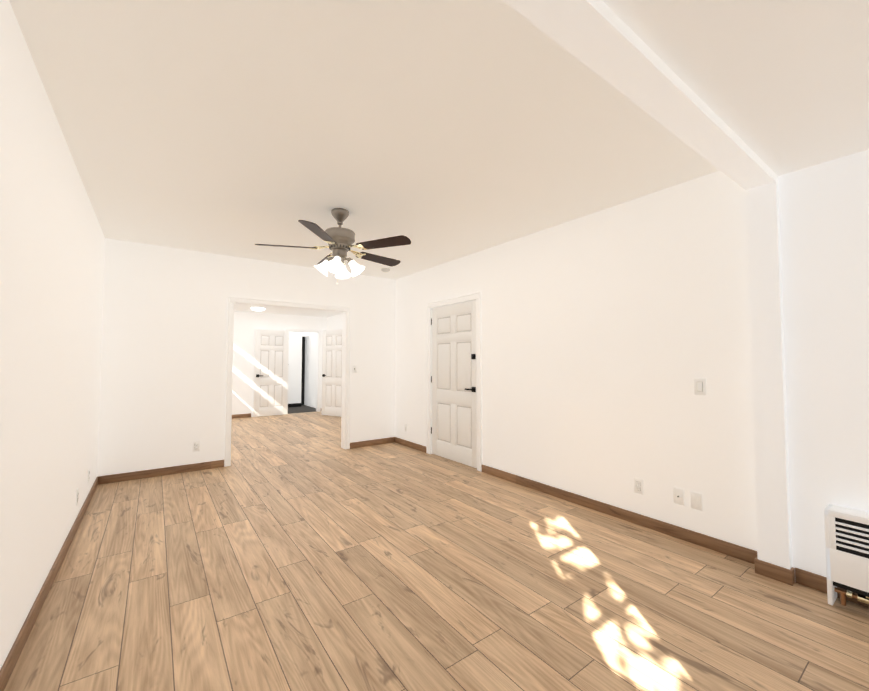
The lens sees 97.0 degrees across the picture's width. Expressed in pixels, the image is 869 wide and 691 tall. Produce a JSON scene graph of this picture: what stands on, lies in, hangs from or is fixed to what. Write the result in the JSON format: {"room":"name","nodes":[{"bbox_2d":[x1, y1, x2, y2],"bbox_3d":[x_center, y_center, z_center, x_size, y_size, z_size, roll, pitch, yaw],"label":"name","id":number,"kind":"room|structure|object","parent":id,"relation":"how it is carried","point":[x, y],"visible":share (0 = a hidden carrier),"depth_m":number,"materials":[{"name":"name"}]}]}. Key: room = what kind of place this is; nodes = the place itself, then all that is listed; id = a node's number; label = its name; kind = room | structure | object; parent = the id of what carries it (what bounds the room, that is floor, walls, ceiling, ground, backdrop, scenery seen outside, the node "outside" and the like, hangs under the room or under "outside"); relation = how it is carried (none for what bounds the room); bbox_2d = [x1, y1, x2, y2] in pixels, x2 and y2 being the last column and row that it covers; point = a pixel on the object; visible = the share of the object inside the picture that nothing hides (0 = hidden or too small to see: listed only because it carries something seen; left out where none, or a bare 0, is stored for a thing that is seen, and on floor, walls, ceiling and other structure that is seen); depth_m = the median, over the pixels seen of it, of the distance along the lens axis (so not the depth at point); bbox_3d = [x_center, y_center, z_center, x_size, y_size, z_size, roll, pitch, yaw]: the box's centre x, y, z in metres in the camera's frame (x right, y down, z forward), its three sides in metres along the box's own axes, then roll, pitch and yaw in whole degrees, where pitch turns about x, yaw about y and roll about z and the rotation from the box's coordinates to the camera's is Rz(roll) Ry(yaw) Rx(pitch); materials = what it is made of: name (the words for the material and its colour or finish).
{"room":"empty living room","nodes":[
{"label":"empty living room","id":0,"kind":"room"},
{"bbox_2d":[0,0,104,669],"bbox_3d":[-3.639,0.034,4.090,0.150,2.850,12.550,2,-3,-36],"label":"wall","id":1,"kind":"structure","parent":0,"point":[52,246],"depth_m":1.89,"materials":[{"name":"paint"}]},
{"bbox_2d":[0,477,99,690],"bbox_3d":[-1.765,1.318,1.601,0.015,0.085,6.006,2,-3,-36],"label":"baseboard","id":2,"kind":"structure","parent":1,"relation":"attached to","point":[12,658],"depth_m":1.97,"materials":[{"name":"brown wood"}]},
{"bbox_2d":[76,488,78,505],"bbox_3d":[-2.757,1.167,2.968,0.010,0.116,0.072,2,-3,-36],"label":"electrical outlet","id":3,"kind":"object","parent":1,"relation":"attached to","point":[77,494],"visible":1,"depth_m":2.95,"materials":[{"name":"white plastic"}]},
{"bbox_2d":[97,238,395,476],"bbox_3d":[-1.943,0.083,5.311,4.330,2.850,0.120,2,-3,-36],"label":"wall","id":4,"kind":"structure","parent":0,"point":[163,366],"depth_m":4.53,"materials":[{"name":"paint"}]},
{"bbox_2d":[97,460,223,483],"bbox_3d":[-3.044,1.429,4.373,1.150,0.085,0.013,2,-3,-36],"label":"baseboard","id":5,"kind":"structure","parent":4,"relation":"attached to","point":[127,476],"depth_m":4.33,"materials":[{"name":"brown wood"}]},
{"bbox_2d":[193,441,199,451],"bbox_3d":[-2.820,1.194,4.548,0.072,0.116,0.010,2,-3,-36],"label":"electrical outlet","id":6,"kind":"object","parent":4,"relation":"attached to","point":[196,445],"visible":1,"depth_m":4.55,"materials":[{"name":"white plastic"}]},
{"bbox_2d":[224,296,350,466],"bbox_3d":[-1.957,0.457,5.286,1.635,2.100,0.164,2,-3,-36],"label":"door frame","id":7,"kind":"structure","parent":4,"relation":"attached to","point":[229,374],"depth_m":5.29,"materials":[{"name":"paint"}]},
{"bbox_2d":[352,365,356,372],"bbox_3d":[-1.194,0.352,5.758,0.072,0.116,0.022,2,-3,-36],"label":"toggle","id":8,"kind":"object","parent":4,"relation":"attached to","point":[354,368],"visible":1,"depth_m":5.76,"materials":[{"name":"white plastic"}]},
{"bbox_2d":[350,437,395,448],"bbox_3d":[-0.951,1.490,5.894,0.755,0.085,0.013,2,-3,-36],"label":"baseboard","id":9,"kind":"structure","parent":4,"relation":"attached to","point":[391,439],"depth_m":5.89,"materials":[{"name":"brown wood"}]},
{"bbox_2d":[232,311,326,416],"bbox_3d":[-4.548,0.222,8.786,4.210,2.850,0.120,2,-3,-36],"label":"wall","id":10,"kind":"structure","parent":0,"point":[246,324],"depth_m":8.89,"materials":[{"name":"paint"}]},
{"bbox_2d":[232,413,250,417],"bbox_3d":[-5.152,1.583,8.210,2.260,0.085,0.013,2,-3,-36],"label":"baseboard","id":11,"kind":"structure","parent":10,"relation":"attached to","point":[249,414],"depth_m":8.75,"materials":[{"name":"brown wood"}]},
{"bbox_2d":[253,329,288,416],"bbox_3d":[-3.855,0.637,9.101,0.770,2.030,0.143,2,-3,-36],"label":"hall door","id":12,"kind":"structure","parent":10,"relation":"in","point":[271,352],"depth_m":9.07,"materials":[{"name":"paint"}]},
{"bbox_2d":[285,328,321,411],"bbox_3d":[-3.316,0.632,9.653,0.900,2.100,0.143,2,-3,-36],"label":"door frame","id":13,"kind":"structure","parent":10,"relation":"attached to","point":[319,363],"depth_m":9.84,"materials":[{"name":"paint"}]},
{"bbox_2d":[234,304,342,316],"bbox_3d":[-3.221,-0.921,7.109,4.330,0.140,4.224,2,-3,-36],"label":"ceiling","id":14,"kind":"structure","parent":0,"point":[277,310],"depth_m":8.83,"materials":[{"name":"paint"}]},
{"bbox_2d":[250,306,265,310],"bbox_3d":[-3.726,-0.768,8.112,0.310,0.086,0.310,2,-3,-36],"label":"light","id":15,"kind":"object","parent":14,"relation":"attached to","point":[257,308],"visible":1,"depth_m":8.02,"materials":[{"name":"white plastic"}]},
{"bbox_2d":[288,331,308,403],"bbox_3d":[-4.292,0.298,10.702,1.540,2.850,0.120,2,-3,-36],"label":"wall","id":16,"kind":"structure","parent":0,"point":[295,368],"depth_m":10.87,"materials":[{"name":"paint"}]},
{"bbox_2d":[288,403,300,406],"bbox_3d":[-4.333,1.668,10.534,1.340,0.100,0.013,2,-3,-36],"label":"baseboard","id":17,"kind":"structure","parent":16,"relation":"attached to","point":[295,405],"depth_m":10.81,"materials":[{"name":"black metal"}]},
{"bbox_2d":[301,337,304,404],"bbox_3d":[-3.958,0.700,11.350,0.220,2.100,0.100,2,-3,-36],"label":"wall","id":18,"kind":"structure","parent":0,"point":[303,373],"depth_m":11.35,"materials":[{"name":"black"}]},
{"bbox_2d":[304,314,341,407],"bbox_3d":[-2.107,0.235,9.112,0.120,2.850,6.224,2,-3,-36],"label":"wall","id":19,"kind":"structure","parent":0,"point":[334,322],"depth_m":10.83,"materials":[{"name":"paint"}]},
{"bbox_2d":[321,329,341,416],"bbox_3d":[-2.366,0.634,9.023,0.377,2.030,0.706,2,-3,-36],"label":"door","id":20,"kind":"structure","parent":19,"relation":"in","point":[331,404],"depth_m":9.04,"materials":[{"name":"paint"}]},
{"bbox_2d":[9,0,719,279],"bbox_3d":[-0.743,-1.256,3.318,3.864,0.140,4.599,2,-3,-36],"label":"ceiling","id":21,"kind":"structure","parent":0,"point":[437,132],"depth_m":2.16,"materials":[{"name":"paint"}]},
{"bbox_2d":[255,208,410,285],"bbox_3d":[-0.837,-0.846,3.408,1.318,0.672,1.298,2,-3,-36],"label":"ceiling fan","id":22,"kind":"object","parent":21,"relation":"hanging from","point":[340,240],"visible":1,"depth_m":3.29,"materials":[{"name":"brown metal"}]},
{"bbox_2d":[381,268,389,271],"bbox_3d":[-0.701,-1.079,5.512,0.128,0.038,0.128,2,-3,-36],"label":"smoke detector","id":23,"kind":"object","parent":21,"relation":"attached to","point":[385,269],"visible":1,"depth_m":5.47,"materials":[{"name":"plastic"}]},
{"bbox_2d":[4,405,868,690],"bbox_3d":[-1.948,1.557,5.260,4.330,0.100,12.550,2,-3,-36],"label":"floor","id":24,"kind":"structure","parent":0,"point":[304,551],"depth_m":2.12,"materials":[{"name":"brown wood"}]},
{"bbox_2d":[824,504,868,605],"bbox_3d":[2.458,1.113,1.664,0.128,0.500,1.065,2,-3,-36],"label":"heater","id":25,"kind":"object","parent":24,"relation":"on","point":[847,546],"visible":1,"depth_m":2.00,"materials":[{"name":"metal"}]},
{"bbox_2d":[395,171,756,550],"bbox_3d":[0.770,0.045,4.369,0.120,2.850,4.599,2,-3,-36],"label":"wall","id":26,"kind":"structure","parent":0,"point":[610,334],"depth_m":3.18,"materials":[{"name":"paint"}]},
{"bbox_2d":[396,437,425,452],"bbox_3d":[-0.370,1.485,5.766,0.015,0.085,0.906,2,-3,-36],"label":"baseboard","id":27,"kind":"structure","parent":26,"relation":"attached to","point":[419,447],"depth_m":5.72,"materials":[{"name":"brown wood"}]},
{"bbox_2d":[426,292,481,471],"bbox_3d":[0.280,0.468,5.026,0.118,2.058,1.000,2,-3,-36],"label":"door frame","id":28,"kind":"structure","parent":26,"relation":"attached to","point":[431,369],"depth_m":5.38,"materials":[{"name":"paint"}]},
{"bbox_2d":[431,300,476,467],"bbox_3d":[0.253,0.473,5.012,0.143,2.030,0.970,2,-3,-36],"label":"closet door","id":29,"kind":"structure","parent":26,"relation":"in","point":[454,407],"depth_m":4.97,"materials":[{"name":"paint"}]},
{"bbox_2d":[482,464,767,572],"bbox_3d":[1.312,1.393,3.456,0.015,0.085,2.573,2,-3,-36],"label":"baseboard","id":30,"kind":"structure","parent":26,"relation":"attached to","point":[724,547],"depth_m":2.99,"materials":[{"name":"brown wood"}]},
{"bbox_2d":[634,478,642,494],"bbox_3d":[1.619,1.116,3.049,0.010,0.116,0.072,2,-3,-36],"label":"electrical outlet","id":31,"kind":"object","parent":26,"relation":"attached to","point":[638,485],"visible":1,"depth_m":3.04,"materials":[{"name":"white plastic"}]},
{"bbox_2d":[673,487,683,504],"bbox_3d":[1.786,1.104,2.812,0.018,0.116,0.072,2,-3,-36],"label":"outlet","id":32,"kind":"object","parent":26,"relation":"attached to","point":[678,495],"visible":1,"depth_m":2.81,"materials":[{"name":"white plastic"}]},
{"bbox_2d":[690,491,701,510],"bbox_3d":[1.856,1.103,2.724,0.008,0.116,0.072,2,-3,-36],"label":"outlet","id":33,"kind":"object","parent":26,"relation":"attached to","point":[696,500],"visible":1,"depth_m":2.72,"materials":[{"name":"white plastic"}]},
{"bbox_2d":[694,378,705,394],"bbox_3d":[1.878,0.291,2.720,0.015,0.116,0.072,2,-3,-36],"label":"rocker light switch","id":34,"kind":"object","parent":26,"relation":"attached to","point":[699,386],"visible":1,"depth_m":2.72,"materials":[{"name":"white plastic"}]},
{"bbox_2d":[503,0,777,189],"bbox_3d":[0.661,-1.264,1.404,3.884,0.471,0.147,2,-3,-36],"label":"ceiling beam","id":35,"kind":"structure","parent":0,"point":[603,40],"depth_m":1.47,"materials":[{"name":"paint"}]},
{"bbox_2d":[602,0,868,175],"bbox_3d":[1.134,-1.175,0.750,3.884,0.140,1.460,2,-3,-36],"label":"ceiling","id":36,"kind":"structure","parent":0,"point":[778,87],"depth_m":1.47,"materials":[{"name":"paint"}]},
{"bbox_2d":[746,182,791,568],"bbox_3d":[2.126,0.203,2.413,0.260,2.379,0.147,2,-3,-36],"label":"wall","id":37,"kind":"structure","parent":0,"point":[773,514],"depth_m":2.33,"materials":[{"name":"paint"}]},
{"bbox_2d":[778,149,868,576],"bbox_3d":[2.623,-0.058,1.790,0.200,2.850,1.460,2,-3,-36],"label":"wall","id":38,"kind":"structure","parent":0,"point":[824,221],"depth_m":2.18,"materials":[{"name":"paint"}]},
{"bbox_2d":[784,567,868,607],"bbox_3d":[2.474,1.324,1.750,0.024,0.085,1.260,2,-3,-36],"label":"baseboard","id":39,"kind":"structure","parent":38,"relation":"attached to","point":[791,576],"depth_m":2.19,"materials":[{"name":"brown wood"}]}
]}

